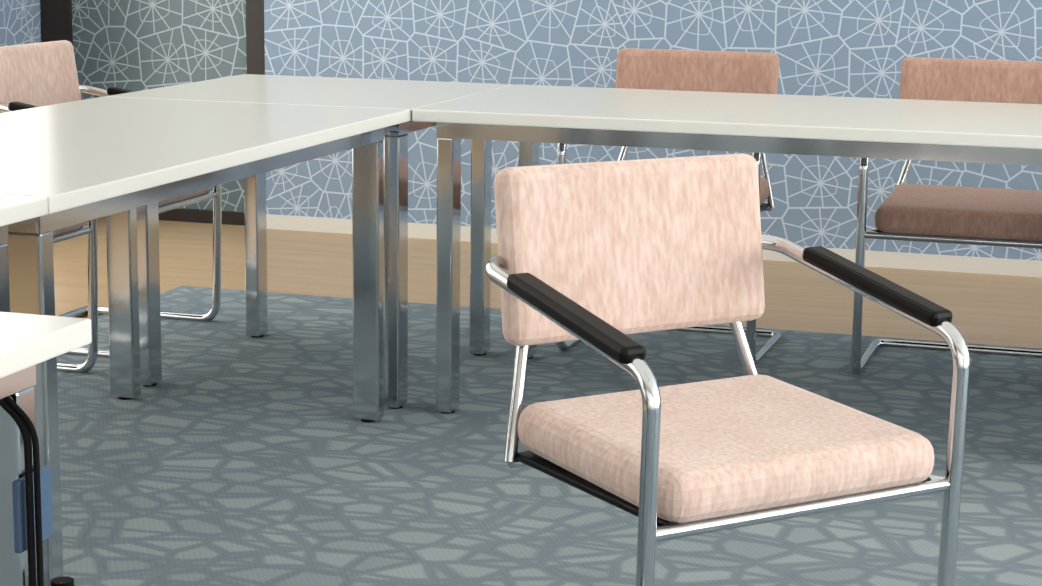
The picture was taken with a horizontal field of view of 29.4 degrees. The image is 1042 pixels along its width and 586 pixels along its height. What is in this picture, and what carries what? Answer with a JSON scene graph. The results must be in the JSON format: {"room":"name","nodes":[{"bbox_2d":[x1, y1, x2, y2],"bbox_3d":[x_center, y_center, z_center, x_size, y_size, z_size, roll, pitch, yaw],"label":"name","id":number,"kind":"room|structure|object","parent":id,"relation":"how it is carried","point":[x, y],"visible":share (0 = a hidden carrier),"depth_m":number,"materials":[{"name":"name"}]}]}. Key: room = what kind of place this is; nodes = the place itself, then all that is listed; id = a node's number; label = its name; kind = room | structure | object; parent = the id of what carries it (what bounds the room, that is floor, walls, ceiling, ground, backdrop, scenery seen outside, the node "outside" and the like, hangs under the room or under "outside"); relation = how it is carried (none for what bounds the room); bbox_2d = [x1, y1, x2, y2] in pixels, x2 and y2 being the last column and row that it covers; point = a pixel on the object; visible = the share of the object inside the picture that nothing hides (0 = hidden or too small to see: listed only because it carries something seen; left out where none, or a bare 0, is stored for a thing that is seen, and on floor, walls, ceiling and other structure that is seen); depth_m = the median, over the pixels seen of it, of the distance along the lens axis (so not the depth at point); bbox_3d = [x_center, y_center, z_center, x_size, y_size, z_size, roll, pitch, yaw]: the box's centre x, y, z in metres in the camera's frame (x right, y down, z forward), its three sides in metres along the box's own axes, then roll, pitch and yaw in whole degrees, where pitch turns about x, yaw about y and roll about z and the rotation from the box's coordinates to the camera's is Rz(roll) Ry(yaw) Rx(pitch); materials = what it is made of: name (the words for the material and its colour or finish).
{"room":"meeting room","nodes":[
{"label":"meeting room","id":0,"kind":"room"},
{"bbox_2d":[0,0,41,46],"bbox_3d":[-3.355,-0.839,3.283,0.140,2.700,9.640,4,11,17],"label":"wall","id":1,"kind":"structure","parent":0,"point":[20,22],"depth_m":7.64,"materials":[{"name":"blue paper"}]},
{"bbox_2d":[53,217,1041,348],"bbox_3d":[-1.230,-0.159,7.397,16.800,0.100,18.600,4,11,17],"label":"floor","id":2,"kind":"structure","parent":0,"point":[994,309],"depth_m":6.54,"materials":[{"name":"beige wood"}]},
{"bbox_2d":[57,286,1041,585],"bbox_3d":[1.421,0.954,1.352,7.860,0.006,8.260,4,11,17],"label":"carpet floor","id":3,"kind":"structure","parent":2,"relation":"on","point":[225,450],"depth_m":4.25,"materials":[{"name":"grey carpet"}]},
{"bbox_2d":[0,194,47,311],"bbox_3d":[-1.241,0.256,2.905,0.796,0.740,0.796,4,11,17],"label":"table","id":4,"kind":"object","parent":3,"relation":"on","point":[14,208],"visible":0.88,"depth_m":3.06,"materials":[{"name":"white laminate"}]},
{"bbox_2d":[0,396,52,585],"bbox_3d":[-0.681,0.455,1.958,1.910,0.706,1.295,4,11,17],"label":"chair","id":5,"kind":"object","parent":3,"relation":"on","point":[32,505],"depth_m":2.12,"materials":[{"name":"black metal"}]},
{"bbox_2d":[0,312,91,585],"bbox_3d":[-1.092,0.500,1.602,0.796,0.744,1.596,4,11,17],"label":"table","id":6,"kind":"object","parent":3,"relation":"on","point":[28,342],"visible":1,"depth_m":2.13,"materials":[{"name":"white laminate"}]},
{"bbox_2d":[50,576,73,585],"bbox_3d":[-0.187,0.604,1.875,0.882,0.459,0.804,4,11,17],"label":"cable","id":7,"kind":"object","parent":3,"relation":"on","point":[63,581],"visible":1,"depth_m":2.16,"materials":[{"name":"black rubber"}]},
{"bbox_2d":[52,219,97,372],"bbox_3d":[-1.398,-0.156,4.883,0.503,0.817,0.570,4,11,17],"label":"chair","id":8,"kind":"object","parent":3,"relation":"on","point":[70,232],"visible":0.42,"depth_m":5.08,"materials":[{"name":"silver metal"}]},
{"bbox_2d":[0,40,221,357],"bbox_3d":[-1.182,-0.280,5.558,0.503,0.817,0.570,4,11,17],"label":"chair","id":9,"kind":"object","parent":3,"relation":"on","point":[33,75],"visible":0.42,"depth_m":5.62,"materials":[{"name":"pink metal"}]},
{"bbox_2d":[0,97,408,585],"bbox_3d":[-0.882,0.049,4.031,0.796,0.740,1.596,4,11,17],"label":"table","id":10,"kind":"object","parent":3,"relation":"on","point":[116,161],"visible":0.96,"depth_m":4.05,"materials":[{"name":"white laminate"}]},
{"bbox_2d":[105,74,512,408],"bbox_3d":[-0.522,-0.158,5.157,0.796,0.740,0.796,4,11,17],"label":"table","id":11,"kind":"object","parent":3,"relation":"on","point":[410,95],"visible":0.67,"depth_m":4.98,"materials":[{"name":"white laminate"}]},
{"bbox_2d":[556,48,780,364],"bbox_3d":[0.432,-0.251,5.512,0.570,0.817,0.503,4,11,17],"label":"chair","id":12,"kind":"object","parent":3,"relation":"on","point":[711,71],"visible":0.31,"depth_m":5.61,"materials":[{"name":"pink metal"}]},
{"bbox_2d":[412,84,1041,413],"bbox_3d":[0.623,-0.077,4.806,1.596,0.740,0.796,4,11,17],"label":"table","id":13,"kind":"object","parent":3,"relation":"on","point":[529,118],"visible":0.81,"depth_m":4.58,"materials":[{"name":"white laminate"}]},
{"bbox_2d":[485,153,969,585],"bbox_3d":[0.274,0.235,2.911,0.570,0.817,0.503,-5,12,-30],"label":"chair","id":14,"kind":"object","parent":3,"relation":"on","point":[604,258],"visible":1,"depth_m":2.90,"materials":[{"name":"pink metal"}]},
{"bbox_2d":[851,57,1041,374],"bbox_3d":[1.204,-0.197,5.276,0.570,0.817,0.503,4,11,17],"label":"chair","id":15,"kind":"object","parent":3,"relation":"on","point":[964,215],"visible":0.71,"depth_m":5.22,"materials":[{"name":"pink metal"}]},
{"bbox_2d":[264,0,1041,276],"bbox_3d":[2.474,-1.347,6.384,9.100,2.700,0.152,4,11,17],"label":"wall","id":16,"kind":"structure","parent":0,"point":[852,48],"depth_m":7.03,"materials":[{"name":"blue paper"}]},
{"bbox_2d":[41,0,264,225],"bbox_3d":[-1.418,-1.570,7.539,0.960,2.615,0.159,4,11,17],"label":"door","id":17,"kind":"structure","parent":16,"relation":"in","point":[136,45],"depth_m":7.69,"materials":[{"name":"black"}]}
]}

